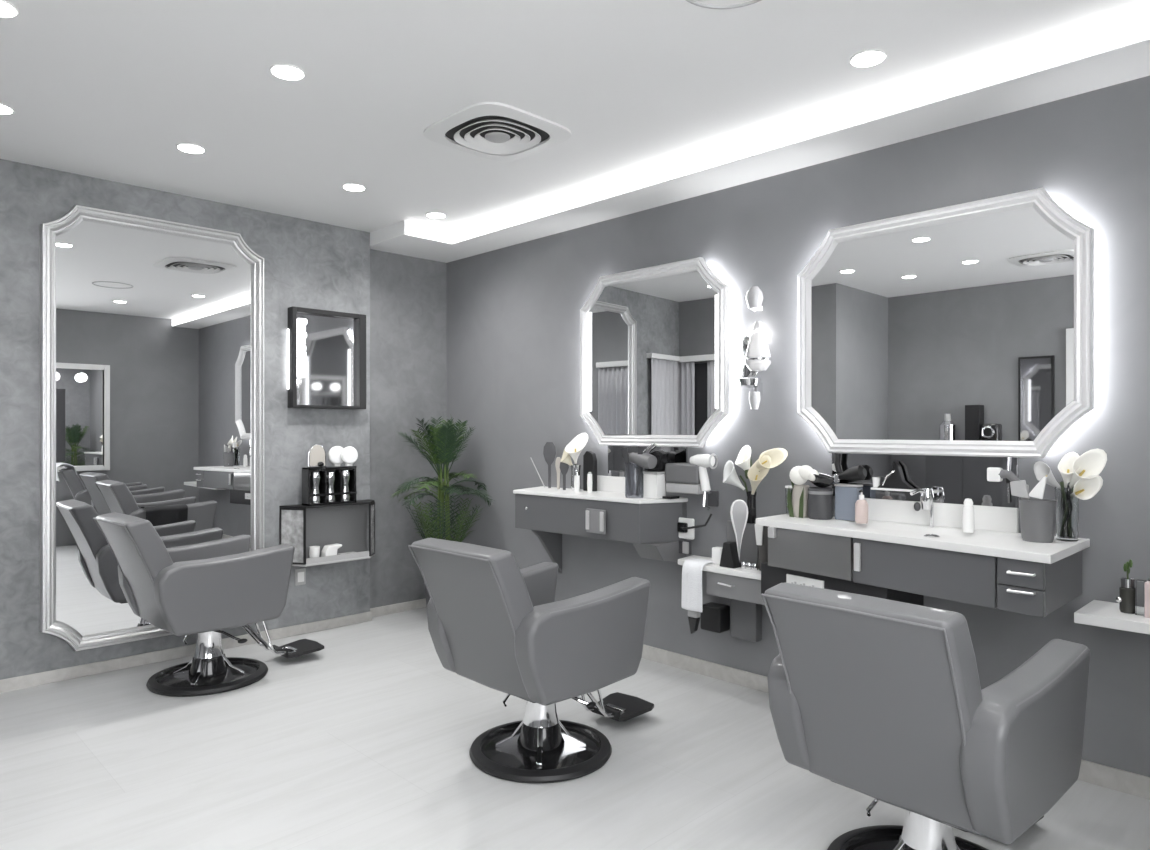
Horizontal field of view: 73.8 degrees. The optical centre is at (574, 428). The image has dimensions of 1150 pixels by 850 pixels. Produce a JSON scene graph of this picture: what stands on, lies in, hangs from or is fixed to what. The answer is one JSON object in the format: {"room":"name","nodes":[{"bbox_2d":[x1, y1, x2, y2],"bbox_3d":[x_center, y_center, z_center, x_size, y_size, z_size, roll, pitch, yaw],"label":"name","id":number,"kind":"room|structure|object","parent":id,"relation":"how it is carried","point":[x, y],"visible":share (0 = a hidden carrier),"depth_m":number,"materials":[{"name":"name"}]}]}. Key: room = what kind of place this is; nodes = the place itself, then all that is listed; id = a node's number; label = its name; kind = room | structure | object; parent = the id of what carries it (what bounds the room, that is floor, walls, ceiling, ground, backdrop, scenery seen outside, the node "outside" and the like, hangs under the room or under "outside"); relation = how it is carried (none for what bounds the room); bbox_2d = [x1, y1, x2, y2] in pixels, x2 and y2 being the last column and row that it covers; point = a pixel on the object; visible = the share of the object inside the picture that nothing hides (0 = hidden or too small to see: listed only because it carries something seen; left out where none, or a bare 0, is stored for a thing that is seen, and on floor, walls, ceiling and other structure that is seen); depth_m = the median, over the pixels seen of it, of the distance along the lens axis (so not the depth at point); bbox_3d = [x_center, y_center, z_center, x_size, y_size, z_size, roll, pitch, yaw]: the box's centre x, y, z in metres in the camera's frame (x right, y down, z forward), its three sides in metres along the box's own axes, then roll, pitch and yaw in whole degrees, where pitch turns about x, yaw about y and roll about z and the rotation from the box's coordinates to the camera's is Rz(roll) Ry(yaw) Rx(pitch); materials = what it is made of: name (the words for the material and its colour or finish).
{"room":"salon","nodes":[
{"label":"salon","id":0,"kind":"room"},
{"bbox_2d":[0,159,369,679],"bbox_3d":[-2.917,-0.018,4.079,3.950,2.735,0.180,0,0,-44],"label":"wall","id":1,"kind":"structure","parent":0,"point":[308,264],"depth_m":4.53,"materials":[{"name":"grey paint"}]},
{"bbox_2d":[40,205,263,650],"bbox_3d":[-2.388,-0.005,4.431,1.168,2.398,0.060,0,0,-44],"label":"mirror","id":2,"kind":"object","parent":1,"relation":"attached to","point":[152,330],"visible":0.84,"depth_m":4.35,"materials":[{"name":"silver metal"}]},
{"bbox_2d":[0,611,371,692],"bbox_3d":[-2.846,1.317,4.015,3.962,0.065,0.012,0,0,-44],"label":"baseboard","id":3,"kind":"structure","parent":1,"relation":"attached to","point":[15,683],"depth_m":4.40,"materials":[{"name":"stone"}]},
{"bbox_2d":[295,568,305,585],"bbox_3d":[-1.804,0.973,5.036,0.070,0.105,0.015,0,0,-44],"label":"wall switch","id":4,"kind":"object","parent":1,"relation":"attached to","point":[300,574],"visible":1,"depth_m":5.03,"materials":[{"name":"grey plastic"}]},
{"bbox_2d":[287,306,365,408],"bbox_3d":[-1.657,-0.463,5.137,0.529,0.652,0.075,0,0,-44],"label":"framed mirror","id":5,"kind":"object","parent":1,"relation":"attached to","point":[326,350],"visible":1,"depth_m":5.13,"materials":[{"name":"black mirror"}]},
{"bbox_2d":[297,318,306,376],"bbox_3d":[-1.784,-0.528,4.994,0.067,0.382,0.034,0,0,-44],"label":"light","id":6,"kind":"object","parent":5,"relation":"attached to","point":[301,322],"depth_m":4.98,"materials":[{"name":"white plastic"}]},
{"bbox_2d":[297,313,356,405],"bbox_3d":[-1.672,-0.458,5.141,0.445,0.602,0.010,0,0,-44],"label":"mirror glass","id":7,"kind":"object","parent":5,"relation":"attached to","point":[330,378],"depth_m":5.15,"materials":[{"name":"grey"}]},
{"bbox_2d":[279,499,374,566],"bbox_3d":[-1.621,0.688,5.106,0.641,0.385,0.170,0,0,-44],"label":"box shelf","id":8,"kind":"object","parent":1,"relation":"attached to","point":[302,527],"visible":0.91,"depth_m":5.14,"materials":[{"name":"black wood"}]},
{"bbox_2d":[281,510,302,562],"bbox_3d":[-1.813,0.688,4.920,0.163,0.335,0.006,0,0,15],"label":"mirror","id":9,"kind":"object","parent":8,"relation":"on","point":[291,520],"depth_m":4.91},
{"bbox_2d":[302,466,356,505],"bbox_3d":[-1.621,0.372,5.064,0.340,0.245,0.101,0,0,-44],"label":"rack","id":10,"kind":"object","parent":8,"relation":"on","point":[338,485],"visible":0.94,"depth_m":5.03,"materials":[{"name":"black metal"}]},
{"bbox_2d":[310,472,320,502],"bbox_3d":[-1.693,0.381,4.987,0.080,0.200,0.080,0,0,-44],"label":"bottle","id":11,"kind":"object","parent":10,"relation":"in","point":[315,477],"visible":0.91,"depth_m":4.96,"materials":[{"name":"silver metal"}]},
{"bbox_2d":[307,444,325,466],"bbox_3d":[-1.685,0.175,5.008,0.124,0.150,0.046,0,0,-44],"label":"mirror","id":12,"kind":"object","parent":10,"relation":"on","point":[316,454],"visible":1,"depth_m":5.00,"materials":[{"name":"beige mirror"}]},
{"bbox_2d":[327,472,335,501],"bbox_3d":[-1.618,0.383,5.061,0.074,0.195,0.074,0,0,-44],"label":"bottle","id":13,"kind":"object","parent":10,"relation":"in","point":[331,477],"visible":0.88,"depth_m":5.03,"materials":[{"name":"silver metal"}]},
{"bbox_2d":[328,446,343,465],"bbox_3d":[-1.593,0.181,5.128,0.124,0.136,0.033,0,0,-44],"label":"bulb","id":14,"kind":"object","parent":10,"relation":"on","point":[334,453],"visible":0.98,"depth_m":5.11,"materials":[{"name":"white glass"}]},
{"bbox_2d":[331,448,342,462],"bbox_3d":[-1.582,0.175,5.117,0.099,0.099,0.002,0,0,-44],"label":"mirror","id":15,"kind":"object","parent":14,"relation":"attached to","point":[335,452],"depth_m":5.11,"materials":[{"name":"white glass"}]},
{"bbox_2d":[340,470,350,500],"bbox_3d":[-1.543,0.378,5.134,0.080,0.205,0.080,0,0,-44],"label":"bottle","id":16,"kind":"object","parent":10,"relation":"in","point":[346,473],"visible":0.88,"depth_m":5.11,"materials":[{"name":"silver metal"}]},
{"bbox_2d":[340,446,357,465],"bbox_3d":[-1.518,0.183,5.152,0.120,0.132,0.033,0,0,-44],"label":"bulb","id":17,"kind":"object","parent":10,"relation":"on","point":[349,455],"visible":1,"depth_m":5.14,"materials":[{"name":"white glass"}]},
{"bbox_2d":[344,448,356,462],"bbox_3d":[-1.508,0.177,5.141,0.096,0.096,0.002,0,0,-44],"label":"mirror","id":18,"kind":"object","parent":17,"relation":"attached to","point":[350,454],"depth_m":5.14,"materials":[{"name":"white glass"}]},
{"bbox_2d":[321,543,341,556],"bbox_3d":[-1.616,0.817,5.083,0.123,0.100,0.070,0,0,-44],"label":"tape dispenser","id":19,"kind":"object","parent":8,"relation":"in","point":[328,550],"visible":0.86,"depth_m":5.05,"materials":[{"name":"white plastic"}]},
{"bbox_2d":[371,504,373,553],"bbox_3d":[-1.398,0.688,5.272,0.006,0.335,0.091,0,0,0],"label":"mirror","id":20,"kind":"object","parent":8,"relation":"on","point":[372,505],"depth_m":5.28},
{"bbox_2d":[370,249,446,607],"bbox_3d":[-1.249,-0.018,5.773,0.805,2.735,0.100,0,0,-44],"label":"wall","id":21,"kind":"structure","parent":0,"point":[408,294],"depth_m":5.66,"materials":[{"name":"grey paint"}]},
{"bbox_2d":[370,598,425,616],"bbox_3d":[-1.245,1.317,5.698,0.705,0.065,0.012,0,0,-44],"label":"baseboard","id":22,"kind":"structure","parent":21,"relation":"attached to","point":[421,603],"depth_m":5.64,"materials":[{"name":"wood"}]},
{"bbox_2d":[0,0,1149,231],"bbox_3d":[-0.664,-1.435,2.287,4.855,0.100,5.895,0,0,-44],"label":"ceiling","id":23,"kind":"structure","parent":0,"point":[109,90],"depth_m":3.02,"materials":[{"name":"white paint"}]},
{"bbox_2d":[0,0,18,17],"bbox_3d":[-1.900,-1.382,2.507,0.132,0.006,0.132,0,0,-44],"label":"recessed light","id":24,"kind":"object","parent":23,"relation":"in","point":[7,10],"visible":1,"depth_m":2.52,"materials":[{"name":"white"}]},
{"bbox_2d":[176,143,205,153],"bbox_3d":[-1.892,-1.382,3.776,0.132,0.006,0.132,0,0,-44],"label":"recessed light","id":25,"kind":"object","parent":23,"relation":"in","point":[185,147],"visible":1,"depth_m":3.77,"materials":[{"name":"white"}]},
{"bbox_2d":[269,64,305,80],"bbox_3d":[-1.114,-1.382,2.970,0.132,0.006,0.132,0,0,-44],"label":"recessed light","id":26,"kind":"object","parent":23,"relation":"in","point":[283,71],"visible":1,"depth_m":2.96,"materials":[{"name":"white plastic"}]},
{"bbox_2d":[342,183,365,190],"bbox_3d":[-1.265,-1.382,4.384,0.132,0.006,0.132,0,0,-44],"label":"recessed light","id":27,"kind":"object","parent":23,"relation":"in","point":[349,186],"visible":1,"depth_m":4.37,"materials":[{"name":"white plastic"}]},
{"bbox_2d":[424,101,570,160],"bbox_3d":[-0.362,-1.369,3.582,0.560,0.029,0.560,0,0,-44],"label":"ceiling vent","id":28,"kind":"object","parent":23,"relation":"in","point":[497,131],"visible":1,"depth_m":3.54,"materials":[{"name":"white"}]},
{"bbox_2d":[686,0,760,8],"bbox_3d":[0.478,-1.382,2.347,0.344,0.006,0.344,0,0,-44],"label":"ring","id":29,"kind":"object","parent":23,"relation":"attached to","point":[693,2],"visible":1,"depth_m":2.50,"materials":[{"name":"grey plastic"}]},
{"bbox_2d":[370,11,1149,262],"bbox_3d":[0.745,-1.337,3.670,0.705,0.095,5.695,0,0,-44],"label":"soffit","id":30,"kind":"structure","parent":23,"relation":"attached to","point":[1128,62],"depth_m":3.50,"materials":[{"name":"white paint"}]},
{"bbox_2d":[407,12,1149,242],"bbox_3d":[0.815,-1.337,3.385,0.365,0.082,5.150,0,0,-44],"label":"light","id":31,"kind":"object","parent":30,"relation":"attached to","point":[1137,28],"visible":1,"depth_m":3.28,"materials":[{"name":"white"}]},
{"bbox_2d":[849,49,886,66],"bbox_3d":[1.094,-1.382,2.860,0.132,0.006,0.132,0,0,-44],"label":"recessed light","id":32,"kind":"object","parent":23,"relation":"in","point":[867,58],"visible":1,"depth_m":2.85,"materials":[{"name":"white"}]},
{"bbox_2d":[0,607,1149,849],"bbox_3d":[-0.664,1.400,2.287,4.855,0.100,5.895,0,0,-44],"label":"floor","id":33,"kind":"structure","parent":0,"point":[363,740],"depth_m":2.98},
{"bbox_2d":[93,512,323,696],"bbox_3d":[-1.936,0.894,4.191,0.661,0.912,1.127,0,0,44],"label":"salon chair","id":34,"kind":"object","parent":33,"relation":"on","point":[205,589],"visible":1,"depth_m":3.95,"materials":[{"name":"grey leather"}]},
{"bbox_2d":[391,416,494,605],"bbox_3d":[-0.945,0.617,5.380,0.697,1.466,0.726,0,0,-44],"label":"potted palm","id":35,"kind":"object","parent":33,"relation":"on","point":[443,444],"visible":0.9,"depth_m":5.34,"materials":[{"name":"green plant"}]},
{"bbox_2d":[408,538,653,782],"bbox_3d":[-0.098,0.894,3.247,0.661,0.912,1.127,0,0,45],"label":"salon chair","id":36,"kind":"object","parent":33,"relation":"on","point":[493,623],"visible":1,"depth_m":2.98,"materials":[{"name":"grey leather"}]},
{"bbox_2d":[761,582,1089,849],"bbox_3d":[1.094,0.894,2.309,1.127,0.912,0.661,0,0,-41],"label":"salon chair","id":37,"kind":"object","parent":33,"relation":"on","point":[881,699],"visible":1,"depth_m":1.99,"materials":[{"name":"grey leather"}]},
{"bbox_2d":[447,76,1149,776],"bbox_3d":[1.067,-0.018,3.916,0.100,2.735,5.795,0,0,-44],"label":"wall","id":38,"kind":"structure","parent":0,"point":[513,312],"depth_m":3.83,"materials":[{"name":"grey paint"}]},
{"bbox_2d":[515,494,686,573],"bbox_3d":[0.080,0.678,4.599,0.354,0.541,1.206,0,0,-44],"label":"vanity cabinet","id":39,"kind":"object","parent":38,"relation":"attached to","point":[651,528],"visible":0.96,"depth_m":4.32,"materials":[{"name":"grey paint"}]},
{"bbox_2d":[513,486,687,503],"bbox_3d":[0.083,0.396,4.602,0.345,0.022,1.224,0,0,-44],"label":"countertop","id":40,"kind":"structure","parent":39,"relation":"on","point":[541,491],"depth_m":4.50,"materials":[{"name":"white stone"}]},
{"bbox_2d":[543,442,555,487],"bbox_3d":[-0.165,0.235,5.001,0.084,0.300,0.016,0,0,3],"label":"brush","id":41,"kind":"object","parent":40,"relation":"on","point":[549,452],"visible":1,"depth_m":4.99,"materials":[{"name":"grey plastic"}]},
{"bbox_2d":[560,433,587,490],"bbox_3d":[-0.016,0.205,4.771,0.134,0.360,0.192,0,0,-44],"label":"vase","id":42,"kind":"object","parent":40,"relation":"on","point":[574,448],"visible":0.98,"depth_m":4.77,"materials":[{"name":"silver metal"}]},
{"bbox_2d":[583,451,596,490],"bbox_3d":[0.094,0.261,4.758,0.036,0.249,0.090,0,0,-44],"label":"block","id":43,"kind":"object","parent":40,"relation":"on","point":[589,458],"visible":0.94,"depth_m":4.74,"materials":[{"name":"black plastic"}]},
{"bbox_2d":[597,475,624,492],"bbox_3d":[0.277,0.338,4.636,0.020,0.095,0.430,0,0,-44],"label":"box","id":44,"kind":"object","parent":40,"relation":"on","point":[604,483],"visible":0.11,"depth_m":4.68,"materials":[{"name":"white cardboard"}]},
{"bbox_2d":[625,463,642,497],"bbox_3d":[0.334,0.290,4.307,0.108,0.190,0.108,0,0,-44],"label":"glass jar","id":45,"kind":"object","parent":40,"relation":"on","point":[633,483],"visible":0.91,"depth_m":4.26,"materials":[{"name":"grey"}]},
{"bbox_2d":[622,443,656,468],"bbox_3d":[0.349,0.147,4.291,0.091,0.144,0.246,0,0,-44],"label":"hair dryer","id":46,"kind":"object","parent":45,"relation":"on","point":[646,460],"visible":0.87,"depth_m":4.22,"materials":[{"name":"grey plastic"}]},
{"bbox_2d":[643,471,665,498],"bbox_3d":[0.443,0.311,4.267,0.084,0.148,0.104,0,0,-44],"label":"box","id":47,"kind":"object","parent":40,"relation":"on","point":[654,483],"visible":0.98,"depth_m":4.24,"materials":[{"name":"white plastic"}]},
{"bbox_2d":[645,450,667,471],"bbox_3d":[0.453,0.177,4.264,0.060,0.118,0.127,0,0,-44],"label":"pouch","id":48,"kind":"object","parent":47,"relation":"on","point":[661,456],"visible":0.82,"depth_m":4.22,"materials":[{"name":"black"}]},
{"bbox_2d":[608,446,686,476],"bbox_3d":[0.416,0.193,4.500,0.012,0.195,0.600,0,0,-44],"label":"mirror panel","id":49,"kind":"object","parent":38,"relation":"attached to","point":[616,465],"visible":0.24,"depth_m":4.61,"materials":[{"name":"grey"}]},
{"bbox_2d":[665,463,709,493],"bbox_3d":[0.616,0.270,4.202,0.120,0.160,0.225,0,0,-44],"label":"wall dispenser","id":50,"kind":"object","parent":49,"relation":"attached to","point":[681,477],"visible":0.79,"depth_m":4.15,"materials":[{"name":"grey plastic"}]},
{"bbox_2d":[666,482,709,493],"bbox_3d":[0.618,0.324,4.203,0.115,0.053,0.220,0,0,-44],"label":"tray","id":51,"kind":"object","parent":50,"relation":"on","point":[673,487],"depth_m":4.15,"materials":[{"name":"grey plastic"}]},
{"bbox_2d":[580,257,728,446],"bbox_3d":[0.436,-0.415,4.428,0.084,1.030,1.090,0,0,-44],"label":"mirror","id":52,"kind":"object","parent":38,"relation":"attached to","point":[654,340],"visible":1,"depth_m":4.38,"materials":[{"name":"silver metal"}]},
{"bbox_2d":[587,312,590,410],"bbox_3d":[0.088,-0.415,4.737,0.010,0.610,0.030,0,0,-44],"label":"light","id":53,"kind":"object","parent":52,"relation":"attached to","point":[588,313],"depth_m":4.73,"materials":[{"name":"white mirror"}]},
{"bbox_2d":[715,295,717,408],"bbox_3d":[0.765,-0.415,4.107,0.010,0.610,0.030,0,0,-44],"label":"light","id":54,"kind":"object","parent":52,"relation":"attached to","point":[716,296],"depth_m":4.11,"materials":[{"name":"white mirror"}]},
{"bbox_2d":[678,540,690,554],"bbox_3d":[0.584,0.652,4.244,0.020,0.075,0.140,0,0,-44],"label":"switch box","id":55,"kind":"object","parent":38,"relation":"attached to","point":[684,546],"visible":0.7,"depth_m":4.21,"materials":[{"name":"grey plastic"}]},
{"bbox_2d":[677,514,711,539],"bbox_3d":[0.627,0.531,4.176,0.229,0.148,0.091,0,0,36],"label":"wall socket","id":56,"kind":"object","parent":38,"relation":"attached to","point":[686,527],"visible":1,"depth_m":4.20,"materials":[{"name":"white plastic"}]},
{"bbox_2d":[703,490,718,509],"bbox_3d":[0.720,0.386,4.126,0.102,0.103,0.060,0,0,-44],"label":"hook","id":57,"kind":"object","parent":38,"relation":"attached to","point":[713,496],"visible":0.94,"depth_m":4.13,"materials":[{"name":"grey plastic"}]},
{"bbox_2d":[689,453,717,491],"bbox_3d":[0.683,0.232,4.094,0.084,0.207,0.143,0,0,-44],"label":"hair dryer","id":58,"kind":"object","parent":57,"relation":"hanging from","point":[704,461],"visible":1,"depth_m":4.07,"materials":[{"name":"white plastic"}]},
{"bbox_2d":[700,602,729,632],"bbox_3d":[0.749,1.008,4.098,0.100,0.135,0.130,0,0,-44],"label":"bin","id":59,"kind":"object","parent":38,"relation":"attached to","point":[714,617],"visible":0.9,"depth_m":4.06,"materials":[{"name":"black plastic"}]},
{"bbox_2d":[678,555,766,641],"bbox_3d":[0.834,0.895,3.907,0.246,0.390,0.749,0,0,-44],"label":"cabinet","id":60,"kind":"object","parent":38,"relation":"attached to","point":[742,586],"depth_m":3.91,"materials":[{"name":"grey paint"}]},
{"bbox_2d":[688,610,699,633],"bbox_3d":[0.621,0.954,3.993,0.040,0.229,0.060,0,0,-44],"label":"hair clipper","id":61,"kind":"object","parent":60,"relation":"hanging from","point":[693,616],"visible":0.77,"depth_m":3.98,"materials":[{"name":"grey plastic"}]},
{"bbox_2d":[681,558,712,611],"bbox_3d":[0.639,0.812,3.991,0.126,0.251,0.137,0,0,-44],"label":"towel","id":62,"kind":"object","parent":60,"relation":"hanging from","point":[691,599],"visible":1,"depth_m":3.95,"materials":[{"name":"white fabric"}]},
{"bbox_2d":[712,547,722,564],"bbox_3d":[0.748,0.657,3.978,0.050,0.085,0.060,0,0,-44],"label":"cup","id":63,"kind":"object","parent":60,"relation":"on","point":[716,551],"visible":0.63,"depth_m":3.96,"materials":[{"name":"white ceramic"}]},
{"bbox_2d":[720,541,739,568],"bbox_3d":[0.786,0.637,3.889,0.060,0.125,0.088,0,0,-44],"label":"stand","id":64,"kind":"object","parent":60,"relation":"on","point":[729,556],"visible":1,"depth_m":3.87,"materials":[{"name":"black plastic"}]},
{"bbox_2d":[730,499,747,558],"bbox_3d":[0.835,0.528,3.899,0.092,0.340,0.032,0,0,3],"label":"mirror","id":65,"kind":"object","parent":60,"relation":"on","point":[738,510],"visible":0.99,"depth_m":3.89,"materials":[{"name":"white mirror"}]},
{"bbox_2d":[727,520,758,562],"bbox_3d":[0.888,0.590,3.967,0.085,0.220,0.190,0,0,-44],"label":"storage box","id":66,"kind":"object","parent":60,"relation":"on","point":[749,551],"visible":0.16,"depth_m":3.91,"materials":[{"name":"grey plastic"}]},
{"bbox_2d":[723,445,787,522],"bbox_3d":[0.887,0.282,3.896,0.138,0.396,0.360,0,0,-44],"label":"vase","id":67,"kind":"object","parent":66,"relation":"on","point":[771,458],"visible":1,"depth_m":3.90,"materials":[{"name":"black"}]},
{"bbox_2d":[755,520,767,570],"bbox_3d":[0.946,0.570,3.793,0.116,0.259,0.110,0,0,-44],"label":"vase","id":68,"kind":"object","parent":60,"relation":"on","point":[761,532],"visible":0.41,"depth_m":3.76,"materials":[{"name":"grey ceramic"}]},
{"bbox_2d":[739,286,771,409],"bbox_3d":[0.910,-0.415,3.904,0.143,0.630,0.193,0,0,-44],"label":"wall sconce","id":69,"kind":"object","parent":38,"relation":"attached to","point":[755,349],"visible":1,"depth_m":3.87,"materials":[{"name":"silver metal"}]},
{"bbox_2d":[761,562,922,605],"bbox_3d":[1.171,0.712,3.472,0.375,0.147,0.655,0,0,-44],"label":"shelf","id":70,"kind":"object","parent":38,"relation":"attached to","point":[771,576],"visible":0.33,"depth_m":3.35,"materials":[{"name":"grey wood"}]},
{"bbox_2d":[642,644,1149,799],"bbox_3d":[0.997,1.310,3.909,0.012,0.080,5.683,0,0,-44],"label":"baseboard","id":71,"kind":"structure","parent":38,"relation":"attached to","point":[1123,781],"depth_m":3.96,"materials":[{"name":"stone"}]},
{"bbox_2d":[768,526,1081,617],"bbox_3d":[1.346,0.543,3.181,0.532,0.190,1.185,0,0,-44],"label":"vanity cabinet","id":72,"kind":"object","parent":38,"relation":"attached to","point":[1037,589],"visible":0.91,"depth_m":2.90,"materials":[{"name":"grey paint"}]},
{"bbox_2d":[756,498,1089,563],"bbox_3d":[1.333,0.385,3.190,0.538,0.130,1.265,0,0,-44],"label":"countertop","id":73,"kind":"structure","parent":72,"relation":"on","point":[996,529],"depth_m":3.17,"materials":[{"name":"white stone"}]},
{"bbox_2d":[787,465,818,517],"bbox_3d":[1.075,0.295,3.631,0.112,0.250,0.169,0,0,-3],"label":"ceramic vase","id":74,"kind":"object","parent":73,"relation":"on","point":[798,507],"visible":0.98,"depth_m":3.63,"materials":[{"name":"grey"}]},
{"bbox_2d":[808,487,832,519],"bbox_3d":[1.150,0.347,3.590,0.114,0.145,0.114,0,0,-44],"label":"pot","id":75,"kind":"object","parent":73,"relation":"on","point":[820,500],"visible":1,"depth_m":3.54,"materials":[{"name":"grey plastic"}]},
{"bbox_2d":[809,472,839,487],"bbox_3d":[1.149,0.232,3.576,0.100,0.082,0.195,0,0,-44],"label":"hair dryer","id":76,"kind":"object","parent":75,"relation":"on","point":[822,480],"visible":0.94,"depth_m":3.54,"materials":[{"name":"black plastic"}]},
{"bbox_2d":[834,483,862,520],"bbox_3d":[1.262,0.338,3.532,0.062,0.165,0.112,0,0,-44],"label":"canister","id":77,"kind":"object","parent":73,"relation":"on","point":[846,495],"visible":0.88,"depth_m":3.51,"materials":[{"name":"blue plastic"}]},
{"bbox_2d":[855,489,867,523],"bbox_3d":[1.280,0.344,3.421,0.057,0.151,0.056,0,0,-44],"label":"pump bottle","id":78,"kind":"object","parent":73,"relation":"on","point":[861,505],"visible":1,"depth_m":3.40,"materials":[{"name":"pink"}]},
{"bbox_2d":[910,487,934,526],"bbox_3d":[1.480,0.335,3.287,0.125,0.170,0.066,0,0,-13],"label":"tap","id":79,"kind":"object","parent":73,"relation":"on","point":[926,495],"visible":1,"depth_m":3.27,"materials":[{"name":"silver metal"}]},
{"bbox_2d":[962,498,973,532],"bbox_3d":[1.603,0.351,3.121,0.044,0.138,0.044,0,0,-44],"label":"bottle","id":80,"kind":"object","parent":73,"relation":"on","point":[968,509],"visible":1,"depth_m":3.10,"materials":[{"name":"white plastic"}]},
{"bbox_2d":[1018,498,1057,542],"bbox_3d":[1.735,0.343,2.872,0.128,0.155,0.128,0,0,-44],"label":"bucket","id":81,"kind":"object","parent":73,"relation":"on","point":[1037,516],"visible":0.93,"depth_m":2.83,"materials":[{"name":"grey plastic"}]},
{"bbox_2d":[987,467,1020,498],"bbox_3d":[1.668,0.275,2.955,0.040,0.250,0.138,0,0,-44],"label":"hair dryer","id":82,"kind":"object","parent":81,"relation":"in","point":[994,474],"visible":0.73,"depth_m":2.96,"materials":[{"name":"grey plastic"}]},
{"bbox_2d":[1010,476,1046,534],"bbox_3d":[1.700,0.287,2.866,0.044,0.225,0.119,0,0,-44],"label":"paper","id":83,"kind":"object","parent":81,"relation":"in","point":[1018,488],"visible":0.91,"depth_m":2.86,"materials":[{"name":"white paper"}]},
{"bbox_2d":[1034,448,1106,540],"bbox_3d":[1.853,0.246,2.888,0.106,0.348,0.244,0,0,-27],"label":"flower vase","id":84,"kind":"object","parent":73,"relation":"on","point":[1082,480],"visible":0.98,"depth_m":2.86,"materials":[{"name":"white"}]},
{"bbox_2d":[1034,461,1060,486],"bbox_3d":[1.804,0.180,2.938,0.059,0.110,0.103,0,0,-35],"label":"flower","id":85,"kind":"object","parent":84,"relation":"on","point":[1041,469],"depth_m":2.95,"materials":[{"name":"grey plant"}]},
{"bbox_2d":[1058,452,1079,487],"bbox_3d":[1.854,0.154,2.875,0.075,0.136,0.070,0,0,-44],"label":"flower","id":86,"kind":"object","parent":84,"relation":"on","point":[1069,465],"depth_m":2.88,"materials":[{"name":"white plant"}]},
{"bbox_2d":[1072,474,1102,499],"bbox_3d":[1.888,0.213,2.828,0.093,0.094,0.075,0,0,24],"label":"flower","id":87,"kind":"object","parent":84,"relation":"on","point":[1084,486],"depth_m":2.82,"materials":[{"name":"white plant"}]},
{"bbox_2d":[1069,448,1106,487],"bbox_3d":[1.880,0.148,2.824,0.083,0.153,0.124,0,0,-44],"label":"flower","id":88,"kind":"object","parent":84,"relation":"on","point":[1085,469],"depth_m":2.83,"materials":[{"name":"white plant"}]},
{"bbox_2d":[832,453,1018,507],"bbox_3d":[1.512,0.212,3.383,0.012,0.215,0.800,0,0,-44],"label":"mirror panel","id":89,"kind":"object","parent":38,"relation":"attached to","point":[957,479],"visible":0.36,"depth_m":3.30,"materials":[{"name":"grey"}]},
{"bbox_2d":[871,487,938,492],"bbox_3d":[1.457,0.270,3.392,0.055,0.010,0.280,0,0,-44],"label":"wall ledge","id":90,"kind":"object","parent":89,"relation":"attached to","point":[872,488],"visible":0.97,"depth_m":3.39,"materials":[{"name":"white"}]},
{"bbox_2d":[878,461,914,488],"bbox_3d":[1.427,0.203,3.411,0.046,0.123,0.156,0,0,-44],"label":"steamer","id":91,"kind":"object","parent":90,"relation":"on","point":[896,480],"visible":1,"depth_m":3.40,"materials":[{"name":"black plastic"}]},
{"bbox_2d":[797,188,1093,457],"bbox_3d":[1.528,-0.413,3.316,0.084,1.052,1.218,0,0,-44],"label":"mirror","id":92,"kind":"object","parent":38,"relation":"attached to","point":[964,329],"visible":1,"depth_m":3.23,"materials":[{"name":"grey mirror"}]},
{"bbox_2d":[832,453,866,480],"bbox_3d":[1.270,0.179,3.574,0.072,0.131,0.178,0,0,-44],"label":"hair dryer","id":93,"kind":"object","parent":92,"relation":"hanging from","point":[856,473],"visible":0.77,"depth_m":3.54,"materials":[{"name":"black plastic"}]},
{"bbox_2d":[1074,600,1149,634],"bbox_3d":[2.257,0.669,2.425,0.290,0.038,1.100,0,0,-44],"label":"floating shelf","id":94,"kind":"object","parent":38,"relation":"attached to","point":[1098,613],"visible":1,"depth_m":2.67,"materials":[{"name":"white"}]},
{"bbox_2d":[1116,559,1135,613],"bbox_3d":[1.955,0.555,2.716,0.054,0.190,0.058,0,0,-44],"label":"bottle","id":95,"kind":"object","parent":94,"relation":"on","point":[1126,598],"visible":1,"depth_m":2.70,"materials":[{"name":"black glass"}]},
{"bbox_2d":[1135,579,1145,615],"bbox_3d":[1.981,0.590,2.682,0.036,0.120,0.027,0,0,-44],"label":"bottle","id":96,"kind":"object","parent":94,"relation":"on","point":[1139,584],"visible":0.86,"depth_m":2.67,"materials":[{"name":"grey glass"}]},
{"bbox_2d":[1144,578,1149,617],"bbox_3d":[2.024,0.581,2.620,0.060,0.139,0.115,0,0,-44],"label":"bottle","id":97,"kind":"object","parent":94,"relation":"on","point":[1146,584],"visible":1,"depth_m":2.64,"materials":[{"name":"pink plastic"}]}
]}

